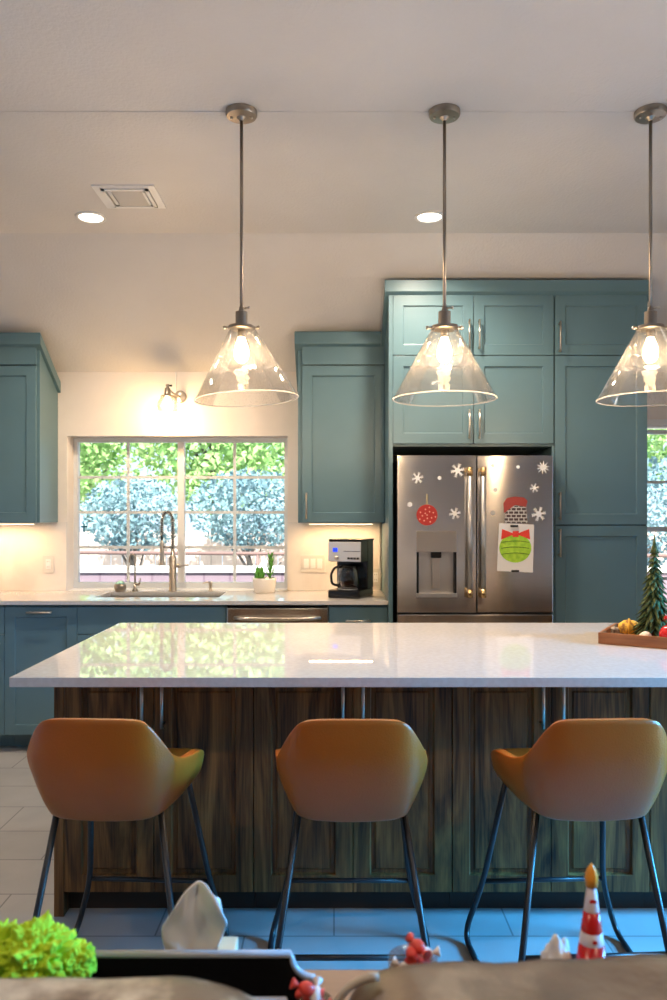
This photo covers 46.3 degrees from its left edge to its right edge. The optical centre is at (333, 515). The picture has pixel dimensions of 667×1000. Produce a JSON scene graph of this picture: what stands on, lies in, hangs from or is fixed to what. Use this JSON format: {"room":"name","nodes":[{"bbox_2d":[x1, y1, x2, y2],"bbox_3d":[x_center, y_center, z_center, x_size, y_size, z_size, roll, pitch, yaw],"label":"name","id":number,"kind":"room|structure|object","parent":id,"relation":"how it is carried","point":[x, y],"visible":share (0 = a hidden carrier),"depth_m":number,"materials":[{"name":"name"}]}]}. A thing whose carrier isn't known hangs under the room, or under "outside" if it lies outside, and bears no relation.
{"room":"kitchen","nodes":[
{"label":"kitchen","id":0,"kind":"room"},
{"bbox_2d":[253,577,275,592],"bbox_3d":[-0.463,0.461,5.200,0.158,0.098,0.158,0,0,0],"label":"pot","id":1,"kind":"object","parent":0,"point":[261,584],"depth_m":5.14,"materials":[{"name":"white ceramic"}]},
{"bbox_2d":[0,0,666,371],"bbox_3d":[0.100,-1.477,1.175,7.200,0.986,8.750,0,0,0],"label":"ceiling","id":2,"kind":"structure","parent":0,"point":[547,154],"depth_m":3.52,"materials":[{"name":"paint"}]},
{"bbox_2d":[75,211,106,223],"bbox_3d":[-1.303,-1.599,4.182,0.164,0.008,0.164,0,0,0],"label":"recessed light","id":3,"kind":"object","parent":2,"relation":"in","point":[84,216],"visible":1,"depth_m":4.18,"materials":[{"name":"white"}]},
{"bbox_2d":[91,185,165,207],"bbox_3d":[-1.023,-1.595,3.909,0.305,0.016,0.275,0,0,0],"label":"ceiling vent","id":4,"kind":"object","parent":2,"relation":"in","point":[112,196],"visible":1,"depth_m":3.88,"materials":[{"name":"white metal"}]},
{"bbox_2d":[194,103,298,406],"bbox_3d":[-0.346,-1.026,3.090,0.411,1.154,0.412,0,0,3],"label":"pendant light","id":5,"kind":"object","parent":2,"relation":"hanging from","point":[267,375],"visible":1,"depth_m":3.05,"materials":[{"name":"clear glass"}]},
{"bbox_2d":[414,211,442,222],"bbox_3d":[0.511,-1.599,4.175,0.164,0.008,0.164,0,0,0],"label":"recessed light","id":6,"kind":"object","parent":2,"relation":"in","point":[425,216],"visible":0.96,"depth_m":4.17,"materials":[{"name":"white"}]},
{"bbox_2d":[392,103,497,406],"bbox_3d":[0.438,-1.032,3.090,0.412,1.142,0.412,0,0,-31],"label":"pendant light","id":7,"kind":"object","parent":2,"relation":"hanging from","point":[467,376],"visible":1,"depth_m":3.04,"materials":[{"name":"clear glass"}]},
{"bbox_2d":[596,103,666,406],"bbox_3d":[1.254,-1.032,3.090,0.412,1.142,0.412,0,0,-31],"label":"pendant light","id":8,"kind":"object","parent":2,"relation":"hanging from","point":[651,336],"visible":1,"depth_m":3.07,"materials":[{"name":"clear glass"}]},
{"bbox_2d":[0,746,666,969],"bbox_3d":[0.100,1.490,1.165,7.200,0.120,8.730,0,0,0],"label":"floor","id":9,"kind":"structure","parent":0,"point":[25,819],"depth_m":2.76,"materials":[{"name":"tile"}]},
{"bbox_2d":[0,605,13,745],"bbox_3d":[-2.300,0.984,5.000,0.618,0.893,0.656,0,0,0],"label":"base cabinet","id":10,"kind":"object","parent":9,"relation":"on","point":[5,740],"visible":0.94,"depth_m":4.71,"materials":[{"name":"teal paint"}]},
{"bbox_2d":[0,591,387,604],"bbox_3d":[-1.153,0.521,5.005,2.954,0.023,0.649,0,0,0],"label":"countertop","id":11,"kind":"structure","parent":10,"relation":"on","point":[6,597],"depth_m":4.88,"materials":[{"name":"white stone"}]},
{"bbox_2d":[114,581,125,591],"bbox_3d":[-1.444,0.473,5.270,0.080,0.075,0.080,0,0,0],"label":"sponge holder","id":12,"kind":"object","parent":11,"relation":"on","point":[120,586],"visible":1,"depth_m":5.24,"materials":[{"name":"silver metal"}]},
{"bbox_2d":[129,553,140,591],"bbox_3d":[-1.350,0.382,5.285,0.084,0.257,0.038,0,0,0],"label":"filter faucet","id":13,"kind":"object","parent":11,"relation":"on","point":[135,583],"visible":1,"depth_m":5.28,"materials":[{"name":"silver metal"}]},
{"bbox_2d":[107,595,220,596],"bbox_3d":[-1.111,0.634,5.064,0.790,0.200,0.354,0,0,0],"label":"sink","id":14,"kind":"object","parent":11,"relation":"in","point":[110,595],"visible":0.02,"depth_m":5.24,"materials":[{"name":"silver metal"}]},
{"bbox_2d":[158,510,188,591],"bbox_3d":[-1.087,0.233,5.285,0.207,0.554,0.056,0,0,0],"label":"kitchen faucet","id":15,"kind":"object","parent":11,"relation":"on","point":[173,566],"visible":1,"depth_m":5.27,"materials":[{"name":"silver metal"}]},
{"bbox_2d":[203,581,212,591],"bbox_3d":[-0.855,0.476,5.285,0.070,0.068,0.034,0,0,0],"label":"soap dispenser","id":16,"kind":"object","parent":11,"relation":"on","point":[209,582],"visible":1,"depth_m":5.28,"materials":[{"name":"silver metal"}]},
{"bbox_2d":[253,552,275,592],"bbox_3d":[-0.462,0.368,5.200,0.161,0.283,0.158,0,0,0],"label":"potted succulent","id":17,"kind":"object","parent":11,"relation":"on","point":[261,584],"visible":1,"depth_m":5.17,"materials":[{"name":"white ceramic"}]},
{"bbox_2d":[328,538,373,598],"bbox_3d":[0.107,0.327,4.929,0.216,0.366,0.272,0,0,22],"label":"coffee maker","id":18,"kind":"object","parent":11,"relation":"on","point":[353,557],"visible":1,"depth_m":4.85,"materials":[{"name":"black plastic"}]},
{"bbox_2d":[5,605,77,745],"bbox_3d":[-1.771,0.984,5.000,0.436,0.893,0.656,0,0,0],"label":"base cabinet","id":19,"kind":"object","parent":9,"relation":"on","point":[34,634],"visible":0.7,"depth_m":4.72,"materials":[{"name":"teal paint"}]},
{"bbox_2d":[27,718,228,939],"bbox_3d":[-0.632,0.986,2.365,0.537,0.886,0.581,0,0,3],"label":"bar stool","id":20,"kind":"object","parent":9,"relation":"on","point":[90,770],"visible":0.98,"depth_m":2.10,"materials":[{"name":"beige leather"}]},
{"bbox_2d":[168,748,191,756],"bbox_3d":[-0.632,0.783,2.375,0.330,0.050,0.390,0,0,3],"label":"seat cushion","id":21,"kind":"object","parent":20,"relation":"on","point":[178,752],"depth_m":2.52,"materials":[{"name":"orange leather"}]},
{"bbox_2d":[77,605,227,643],"bbox_3d":[-1.101,0.984,5.000,0.901,0.893,0.656,0,0,0],"label":"base cabinet","id":22,"kind":"object","parent":9,"relation":"on","point":[92,620],"visible":0.09,"depth_m":4.71,"materials":[{"name":"teal paint"}]},
{"bbox_2d":[54,687,254,916],"bbox_3d":[-0.643,0.986,3.221,0.712,0.888,0.958,0,0,0],"label":"base cabinet","id":23,"kind":"object","parent":9,"relation":"on","point":[217,721],"visible":0.58,"depth_m":2.79,"materials":[{"name":"brown wood"}]},
{"bbox_2d":[9,623,666,686],"bbox_3d":[0.437,0.525,3.095,2.926,0.031,1.265,0,0,0],"label":"countertop","id":24,"kind":"structure","parent":23,"relation":"on","point":[122,654],"depth_m":2.85,"materials":[{"name":"white stone"}]},
{"bbox_2d":[598,623,666,648],"bbox_3d":[1.377,0.487,3.108,0.560,0.044,0.320,0,0,31],"label":"wooden tray","id":25,"kind":"object","parent":24,"relation":"on","point":[604,636],"visible":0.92,"depth_m":3.05,"materials":[{"name":"brown wood"}]},
{"bbox_2d":[610,626,619,633],"bbox_3d":[1.174,0.484,3.270,0.051,0.044,0.038,0,0,0],"label":"pinecone ornament","id":26,"kind":"object","parent":25,"relation":"on","point":[613,629],"visible":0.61,"depth_m":3.26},
{"bbox_2d":[618,618,638,634],"bbox_3d":[1.233,0.467,3.260,0.073,0.079,0.085,0,0,-44],"label":"ornament","id":27,"kind":"object","parent":25,"relation":"on","point":[625,627],"visible":0.76,"depth_m":3.24,"materials":[{"name":"orange"}]},
{"bbox_2d":[640,631,651,635],"bbox_3d":[1.221,0.476,3.061,0.049,0.049,0.049,0,0,0],"label":"ball ornament","id":28,"kind":"object","parent":25,"relation":"on","point":[645,633],"visible":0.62,"depth_m":3.05,"materials":[{"name":"beige"}]},
{"bbox_2d":[631,533,666,636],"bbox_3d":[1.298,0.288,3.174,0.187,0.438,0.184,0,0,-21],"label":"tree","id":29,"kind":"object","parent":25,"relation":"on","point":[653,610],"visible":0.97,"depth_m":3.15,"materials":[{"name":"green plant"}]},
{"bbox_2d":[659,625,666,636],"bbox_3d":[1.301,0.455,3.020,0.080,0.092,0.080,0,0,0],"label":"bauble","id":30,"kind":"object","parent":25,"relation":"on","point":[663,631],"visible":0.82,"depth_m":3.01,"materials":[{"name":"red plastic"}]},
{"bbox_2d":[227,605,328,622],"bbox_3d":[-0.341,0.986,4.971,0.608,0.888,0.658,0,0,0],"label":"dishwasher","id":31,"kind":"object","parent":9,"relation":"on","point":[235,613],"visible":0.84,"depth_m":4.70,"materials":[{"name":"silver metal"}]},
{"bbox_2d":[0,954,666,999],"bbox_3d":[0.001,0.967,0.461,1.966,0.927,0.966,0,0,0],"label":"leather sofa","id":32,"kind":"object","parent":9,"relation":"on","point":[630,976],"visible":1,"depth_m":0.86,"materials":[{"name":"beige leather"}]},
{"bbox_2d":[0,976,255,999],"bbox_3d":[-0.415,0.776,0.816,0.773,0.525,0.255,0,0,0],"label":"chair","id":33,"kind":"object","parent":32,"relation":"on","point":[157,987],"depth_m":0.86,"materials":[{"name":"leather"}]},
{"bbox_2d":[349,954,666,999],"bbox_3d":[0.403,0.769,0.818,0.801,0.531,0.247,0,0,0],"label":"cushion","id":34,"kind":"object","parent":32,"relation":"on","point":[630,976],"depth_m":0.86,"materials":[{"name":"brown leather"}]},
{"bbox_2d":[304,970,380,999],"bbox_3d":[0.000,1.080,1.106,1.900,0.700,0.302,0,0,0],"label":"console table","id":35,"kind":"object","parent":9,"relation":"on","point":[334,981],"visible":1,"depth_m":1.23,"materials":[{"name":"brown wood"}]},
{"bbox_2d":[0,909,96,977],"bbox_3d":[-0.522,0.637,1.075,0.331,0.186,0.259,0,0,30],"label":"plant","id":36,"kind":"object","parent":35,"relation":"on","point":[41,946],"visible":0.78,"depth_m":1.06,"materials":[{"name":"green plant"}]},
{"bbox_2d":[162,881,226,949],"bbox_3d":[-0.233,0.652,1.215,0.135,0.156,0.076,0,0,0],"label":"napkin","id":37,"kind":"object","parent":35,"relation":"on","point":[197,921],"visible":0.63,"depth_m":1.22,"materials":[{"name":"beige"}]},
{"bbox_2d":[86,949,314,999],"bbox_3d":[-0.216,0.689,1.109,0.388,0.081,0.127,0,0,0],"label":"serving tray","id":38,"kind":"object","parent":35,"relation":"on","point":[262,974],"visible":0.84,"depth_m":1.16,"materials":[{"name":"black plastic"}]},
{"bbox_2d":[218,937,237,949],"bbox_3d":[-0.166,0.699,1.215,0.028,0.062,0.050,0,0,0],"label":"box","id":39,"kind":"object","parent":35,"relation":"on","point":[227,943],"visible":0.17,"depth_m":1.22,"materials":[{"name":"beige"}]},
{"bbox_2d":[300,992,331,999],"bbox_3d":[-0.025,0.694,1.060,0.044,0.072,0.044,0,0,0],"label":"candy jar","id":40,"kind":"object","parent":35,"relation":"on","point":[326,996],"visible":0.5,"depth_m":1.07,"materials":[{"name":"clear glass"}]},
{"bbox_2d":[290,977,323,998],"bbox_3d":[-0.036,0.642,1.059,0.047,0.031,0.019,0,0,0],"label":"candy","id":41,"kind":"object","parent":40,"relation":"in","point":[306,988],"visible":1,"depth_m":1.05,"materials":[{"name":"red food"}]},
{"bbox_2d":[295,989,324,999],"bbox_3d":[-0.032,0.661,1.067,0.046,0.019,0.019,0,0,42],"label":"candy","id":42,"kind":"object","parent":40,"relation":"in","point":[298,994],"visible":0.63,"depth_m":1.08,"materials":[{"name":"red food"}]},
{"bbox_2d":[309,976,322,999],"bbox_3d":[-0.024,0.651,1.060,0.019,0.033,0.047,0,0,1],"label":"figurine","id":43,"kind":"object","parent":40,"relation":"in","point":[317,980],"visible":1,"depth_m":1.06,"materials":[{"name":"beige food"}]},
{"bbox_2d":[388,944,437,967],"bbox_3d":[0.114,0.685,1.130,0.072,0.090,0.072,0,0,0],"label":"candy jar","id":44,"kind":"object","parent":35,"relation":"on","point":[399,952],"visible":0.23,"depth_m":1.16,"materials":[{"name":"clear glass"}]},
{"bbox_2d":[392,956,406,965],"bbox_3d":[0.105,0.659,1.134,0.047,0.028,0.019,0,0,21],"label":"candy","id":45,"kind":"object","parent":44,"relation":"in","point":[395,962],"visible":0.25,"depth_m":1.14,"materials":[{"name":"beige food"}]},
{"bbox_2d":[405,943,418,963],"bbox_3d":[0.112,0.625,1.116,0.019,0.020,0.046,0,0,10],"label":"candy","id":46,"kind":"object","parent":44,"relation":"in","point":[412,955],"visible":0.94,"depth_m":1.11,"materials":[{"name":"red plastic"}]},
{"bbox_2d":[405,956,430,963],"bbox_3d":[0.120,0.642,1.121,0.019,0.031,0.047,0,0,-27],"label":"candy","id":47,"kind":"object","parent":44,"relation":"in","point":[419,959],"visible":0.26,"depth_m":1.11,"materials":[{"name":"red plastic"}]},
{"bbox_2d":[405,932,431,960],"bbox_3d":[0.121,0.617,1.118,0.019,0.020,0.046,0,0,-28],"label":"candy","id":48,"kind":"object","parent":44,"relation":"in","point":[417,944],"visible":1,"depth_m":1.11,"materials":[{"name":"red plastic"}]},
{"bbox_2d":[419,945,440,959],"bbox_3d":[0.132,0.634,1.129,0.047,0.024,0.019,0,0,4],"label":"candy","id":49,"kind":"object","parent":44,"relation":"in","point":[436,951],"visible":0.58,"depth_m":1.12,"materials":[{"name":"beige food"}]},
{"bbox_2d":[541,934,571,958],"bbox_3d":[0.327,0.668,1.140,0.055,0.120,0.048,0,0,0],"label":"crumpled napkin","id":50,"kind":"object","parent":35,"relation":"on","point":[556,948],"visible":0.28,"depth_m":1.13,"materials":[{"name":"white paper"}]},
{"bbox_2d":[576,863,605,958],"bbox_3d":[0.370,0.614,1.120,0.072,0.232,0.072,0,0,0],"label":"decorative figurine","id":51,"kind":"object","parent":35,"relation":"on","point":[591,941],"visible":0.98,"depth_m":1.11,"materials":[{"name":"red"}]},
{"bbox_2d":[268,719,429,960],"bbox_3d":[0.050,0.986,2.360,0.537,0.886,0.581,0,0,0],"label":"bar stool","id":52,"kind":"object","parent":9,"relation":"on","point":[332,770],"visible":0.98,"depth_m":2.10,"materials":[{"name":"brown leather"}]},
{"bbox_2d":[254,687,450,907],"bbox_3d":[0.067,0.986,3.221,0.707,0.888,0.958,0,0,0],"label":"base cabinet","id":53,"kind":"object","parent":9,"relation":"on","point":[325,849],"visible":0.61,"depth_m":2.79,"materials":[{"name":"brown wood"}]},
{"bbox_2d":[329,605,386,622],"bbox_3d":[0.146,0.984,5.000,0.356,0.893,0.656,0,0,0],"label":"base cabinet","id":54,"kind":"object","parent":9,"relation":"on","point":[337,613],"visible":0.23,"depth_m":4.71,"materials":[{"name":"teal paint"}]},
{"bbox_2d":[382,295,554,622],"bbox_3d":[0.819,0.058,4.966,0.986,2.744,0.726,0,0,0],"label":"refrigerator surround","id":55,"kind":"object","parent":9,"relation":"on","point":[510,337],"visible":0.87,"depth_m":4.65,"materials":[{"name":"teal paint"}]},
{"bbox_2d":[393,456,552,622],"bbox_3d":[0.826,0.523,4.897,0.909,1.754,0.806,0,0,0],"label":"refrigerator","id":56,"kind":"object","parent":9,"relation":"on","point":[445,570],"visible":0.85,"depth_m":4.56,"materials":[{"name":"grey metal"}]},
{"bbox_2d":[412,472,422,483],"bbox_3d":[0.488,-0.222,4.559,0.070,0.070,0.002,0,0,0],"label":"sticker","id":57,"kind":"object","parent":56,"relation":"attached to","point":[417,477],"visible":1,"depth_m":4.56,"materials":[{"name":"white paper"}]},
{"bbox_2d":[417,505,436,524],"bbox_3d":[0.544,-0.036,4.559,0.123,0.184,0.002,0,0,0],"label":"sticker","id":58,"kind":"object","parent":56,"relation":"attached to","point":[426,514],"visible":1,"depth_m":4.56,"materials":[{"name":"red paper"}]},
{"bbox_2d":[449,508,460,518],"bbox_3d":[0.706,-0.015,4.559,0.070,0.070,0.002,0,0,0],"label":"sticker","id":59,"kind":"object","parent":56,"relation":"attached to","point":[454,513],"visible":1,"depth_m":4.56,"materials":[{"name":"white paper"}]},
{"bbox_2d":[450,463,464,476],"bbox_3d":[0.722,-0.266,4.559,0.085,0.084,0.002,0,0,0],"label":"sticker","id":60,"kind":"object","parent":56,"relation":"attached to","point":[457,470],"visible":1,"depth_m":4.56,"materials":[{"name":"white paper"}]},
{"bbox_2d":[497,523,533,572],"bbox_3d":[1.061,0.186,4.558,0.216,0.289,0.004,0,0,0],"label":"paper","id":61,"kind":"object","parent":56,"relation":"attached to","point":[515,544],"visible":1,"depth_m":4.56,"materials":[{"name":"white paper"}]},
{"bbox_2d":[504,497,527,522],"bbox_3d":[1.061,-0.036,4.559,0.140,0.155,0.002,0,0,0],"label":"sticker","id":62,"kind":"object","parent":56,"relation":"attached to","point":[513,514],"visible":1,"depth_m":4.56,"materials":[{"name":"paper"}]},
{"bbox_2d":[530,484,538,491],"bbox_3d":[1.171,-0.164,4.559,0.056,0.055,0.002,0,0,0],"label":"sticker","id":63,"kind":"object","parent":56,"relation":"attached to","point":[534,487],"visible":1,"depth_m":4.56,"materials":[{"name":"white paper"}]},
{"bbox_2d":[532,508,545,520],"bbox_3d":[1.197,-0.012,4.559,0.087,0.086,0.002,0,0,0],"label":"sticker","id":64,"kind":"object","parent":56,"relation":"attached to","point":[539,513],"visible":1,"depth_m":4.56,"materials":[{"name":"white paper"}]},
{"bbox_2d":[536,462,548,473],"bbox_3d":[1.222,-0.283,4.559,0.082,0.084,0.001,0,0,0],"label":"sticker","id":65,"kind":"object","parent":56,"relation":"attached to","point":[542,467],"visible":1,"depth_m":4.56,"materials":[{"name":"white paper"}]},
{"bbox_2d":[449,687,648,907],"bbox_3d":[0.774,0.986,3.221,0.705,0.888,0.958,0,0,0],"label":"base cabinet","id":66,"kind":"object","parent":9,"relation":"on","point":[484,720],"visible":0.53,"depth_m":2.79,"materials":[{"name":"brown wood"}]},
{"bbox_2d":[464,718,666,961],"bbox_3d":[0.716,0.986,2.365,0.537,0.886,0.581,0,0,-3],"label":"bar stool","id":67,"kind":"object","parent":9,"relation":"on","point":[602,770],"visible":0.99,"depth_m":2.11,"materials":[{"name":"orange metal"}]},
{"bbox_2d":[504,748,530,756],"bbox_3d":[0.716,0.783,2.375,0.330,0.050,0.390,0,0,-3],"label":"seat cushion","id":68,"kind":"object","parent":67,"relation":"on","point":[518,752],"depth_m":2.51,"materials":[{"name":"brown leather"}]},
{"bbox_2d":[553,295,646,622],"bbox_3d":[1.591,0.058,4.966,0.555,2.744,0.726,0,0,0],"label":"pantry cabinet","id":69,"kind":"object","parent":9,"relation":"on","point":[601,450],"visible":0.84,"depth_m":4.65,"materials":[{"name":"teal paint"}]},
{"bbox_2d":[643,687,666,907],"bbox_3d":[1.482,0.986,3.221,0.710,0.888,0.958,0,0,0],"label":"base cabinet","id":70,"kind":"object","parent":9,"relation":"on","point":[657,695],"visible":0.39,"depth_m":2.78,"materials":[{"name":"brown wood"}]},
{"bbox_2d":[57,372,666,590],"bbox_3d":[0.100,0.248,5.440,7.200,2.564,0.220,0,0,0],"label":"wall","id":71,"kind":"structure","parent":0,"point":[90,404],"depth_m":5.33,"materials":[{"name":"paint"}]},
{"bbox_2d":[0,333,60,523],"bbox_3d":[-2.243,-0.555,5.136,0.754,1.222,0.386,0,0,0],"label":"upper cabinet","id":72,"kind":"object","parent":71,"relation":"attached to","point":[30,384],"depth_m":4.99,"materials":[{"name":"teal paint"}]},
{"bbox_2d":[43,555,53,572],"bbox_3d":[-1.946,0.328,5.314,0.075,0.118,0.008,0,0,0],"label":"power outlet","id":73,"kind":"object","parent":71,"relation":"attached to","point":[48,560],"visible":1,"depth_m":5.31,"materials":[{"name":"grey plastic"}]},
{"bbox_2d":[46,559,50,568],"bbox_3d":[-1.946,0.328,5.311,0.033,0.066,0.003,0,0,0],"label":"receptacle","id":74,"kind":"object","parent":73,"relation":"attached to","point":[48,561],"depth_m":5.31,"materials":[{"name":"white plastic"}]},
{"bbox_2d":[157,372,186,411],"bbox_3d":[-1.098,-0.839,5.236,0.143,0.282,0.224,0,0,13],"label":"wall sconce","id":75,"kind":"object","parent":71,"relation":"attached to","point":[177,397],"visible":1,"depth_m":5.19,"materials":[{"name":"clear glass"}]},
{"bbox_2d":[67,438,286,590],"bbox_3d":[-1.071,-0.008,5.420,1.506,1.077,0.180,0,0,0],"label":"window","id":76,"kind":"structure","parent":71,"relation":"in","point":[182,585],"depth_m":5.46,"materials":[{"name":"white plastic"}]},
{"bbox_2d":[0,522,379,590],"bbox_3d":[-1.494,0.276,5.324,3.611,0.466,0.012,0,0,0],"label":"backsplash","id":77,"kind":"structure","parent":71,"relation":"attached to","point":[23,547],"depth_m":5.32,"materials":[{"name":"stone"}]},
{"bbox_2d":[301,555,324,571],"bbox_3d":[-0.143,0.325,5.313,0.165,0.118,0.010,0,0,0],"label":"light switch","id":78,"kind":"object","parent":71,"relation":"attached to","point":[309,563],"visible":1,"depth_m":5.31,"materials":[{"name":"grey plastic"}]},
{"bbox_2d":[295,331,384,523],"bbox_3d":[0.036,-0.559,5.136,0.575,1.229,0.386,0,0,0],"label":"upper cabinet","id":79,"kind":"object","parent":71,"relation":"attached to","point":[340,375],"depth_m":4.99,"materials":[{"name":"teal paint"}]},
{"bbox_2d":[373,569,380,585],"bbox_3d":[0.284,0.417,5.314,0.075,0.118,0.008,0,0,0],"label":"power outlet","id":80,"kind":"object","parent":71,"relation":"attached to","point":[376,572],"visible":0.84,"depth_m":5.31,"materials":[{"name":"grey plastic"}]},
{"bbox_2d":[373,572,377,581],"bbox_3d":[0.284,0.417,5.311,0.033,0.066,0.003,0,0,0],"label":"receptacle","id":81,"kind":"object","parent":80,"relation":"attached to","point":[375,574],"depth_m":5.31,"materials":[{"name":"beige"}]},
{"bbox_2d":[381,280,648,346],"bbox_3d":[1.093,-1.123,4.973,1.585,0.549,0.710,0,0,0],"label":"crown molding","id":82,"kind":"structure","parent":71,"relation":"attached to","point":[391,287],"depth_m":4.62,"materials":[{"name":"teal paint"}]},
{"bbox_2d":[647,419,666,579],"bbox_3d":[2.647,0.090,5.385,1.145,1.500,0.190,0,0,0],"label":"window","id":83,"kind":"structure","parent":71,"relation":"in","point":[649,421],"depth_m":5.43,"materials":[{"name":"white plastic"}]},
{"label":"outside","id":84,"kind":"structure","parent":0,"visible":0},
{"bbox_3d":[2.000,2.080,17.780,48.000,0.200,24.440,0,0,0],"label":"ground","id":85,"kind":"structure","parent":84,"visible":0},
{"bbox_2d":[80,443,126,501],"bbox_3d":[-6.199,-1.316,16.608,3.674,6.599,3.663,0,0,0],"label":"tree","id":86,"kind":"object","parent":85,"relation":"on","point":[95,448],"visible":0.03,"depth_m":16.64,"materials":[{"name":"green plant"}]},
{"bbox_2d":[80,443,154,531],"bbox_3d":[-6.606,-2.533,20.768,4.048,9.032,4.045,0,0,-4],"label":"tree","id":87,"kind":"object","parent":85,"relation":"on","point":[139,466],"visible":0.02,"depth_m":20.76,"materials":[{"name":"green plant"}]},
{"bbox_2d":[80,475,176,565],"bbox_3d":[-3.259,0.638,12.536,1.680,2.692,1.578,0,0,0],"label":"shrub","id":88,"kind":"object","parent":85,"relation":"on","point":[112,498],"visible":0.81,"depth_m":12.27,"materials":[{"name":"green plant"}]},
{"bbox_2d":[133,443,283,529],"bbox_3d":[-2.557,-1.320,16.617,3.653,6.607,3.656,0,0,3],"label":"tree","id":89,"kind":"object","parent":85,"relation":"on","point":[212,463],"visible":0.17,"depth_m":15.99,"materials":[{"name":"green plant"}]},
{"bbox_2d":[173,443,283,527],"bbox_3d":[-2.712,-2.501,20.801,4.074,8.966,4.084,0,0,0],"label":"tree","id":90,"kind":"object","parent":85,"relation":"on","point":[274,457],"visible":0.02,"depth_m":20.45,"materials":[{"name":"green plant"}]},
{"bbox_2d":[187,467,283,565],"bbox_3d":[-1.340,0.592,12.585,2.032,2.782,1.996,0,0,0],"label":"shrub","id":91,"kind":"object","parent":85,"relation":"on","point":[244,486],"visible":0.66,"depth_m":12.16,"materials":[{"name":"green plant"}]},
{"bbox_2d":[80,566,666,615],"bbox_3d":[1.500,1.285,9.100,21.000,1.390,0.280,0,0,0],"label":"wall","id":92,"kind":"structure","parent":85,"relation":"on","point":[87,573],"depth_m":9.00,"materials":[{"name":"paint"}]},
{"bbox_2d":[80,531,666,565],"bbox_3d":[-0.200,1.125,14.030,23.600,1.710,0.060,0,0,0],"label":"fence","id":93,"kind":"object","parent":85,"relation":"on","point":[193,538],"visible":0.02,"depth_m":14.00,"materials":[{"name":"white wood"}]},
{"bbox_2d":[80,551,666,565],"bbox_3d":[0.500,1.208,10.200,15.000,1.545,0.050,0,0,0],"label":"rail","id":94,"kind":"object","parent":85,"relation":"on","point":[257,554],"visible":0.1,"depth_m":10.18,"materials":[{"name":"white metal"}]},
{"bbox_2d":[647,456,666,565],"bbox_3d":[4.994,0.513,12.198,2.585,2.942,2.652,0,0,0],"label":"shrub","id":95,"kind":"object","parent":85,"relation":"on","point":[662,489],"visible":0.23,"depth_m":11.60,"materials":[{"name":"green plant"}]},
{"bbox_2d":[647,429,666,484],"bbox_3d":[8.333,-1.340,16.623,3.748,6.646,3.739,0,0,0],"label":"tree","id":96,"kind":"object","parent":85,"relation":"on","point":[658,441],"visible":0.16,"depth_m":16.73,"materials":[{"name":"green plant"}]},
{"bbox_2d":[647,429,666,464],"bbox_3d":[7.005,-2.548,20.787,4.050,9.062,4.105,0,0,0],"label":"tree","id":97,"kind":"object","parent":85,"relation":"on","point":[648,436],"visible":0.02,"depth_m":20.21,"materials":[{"name":"green plant"}]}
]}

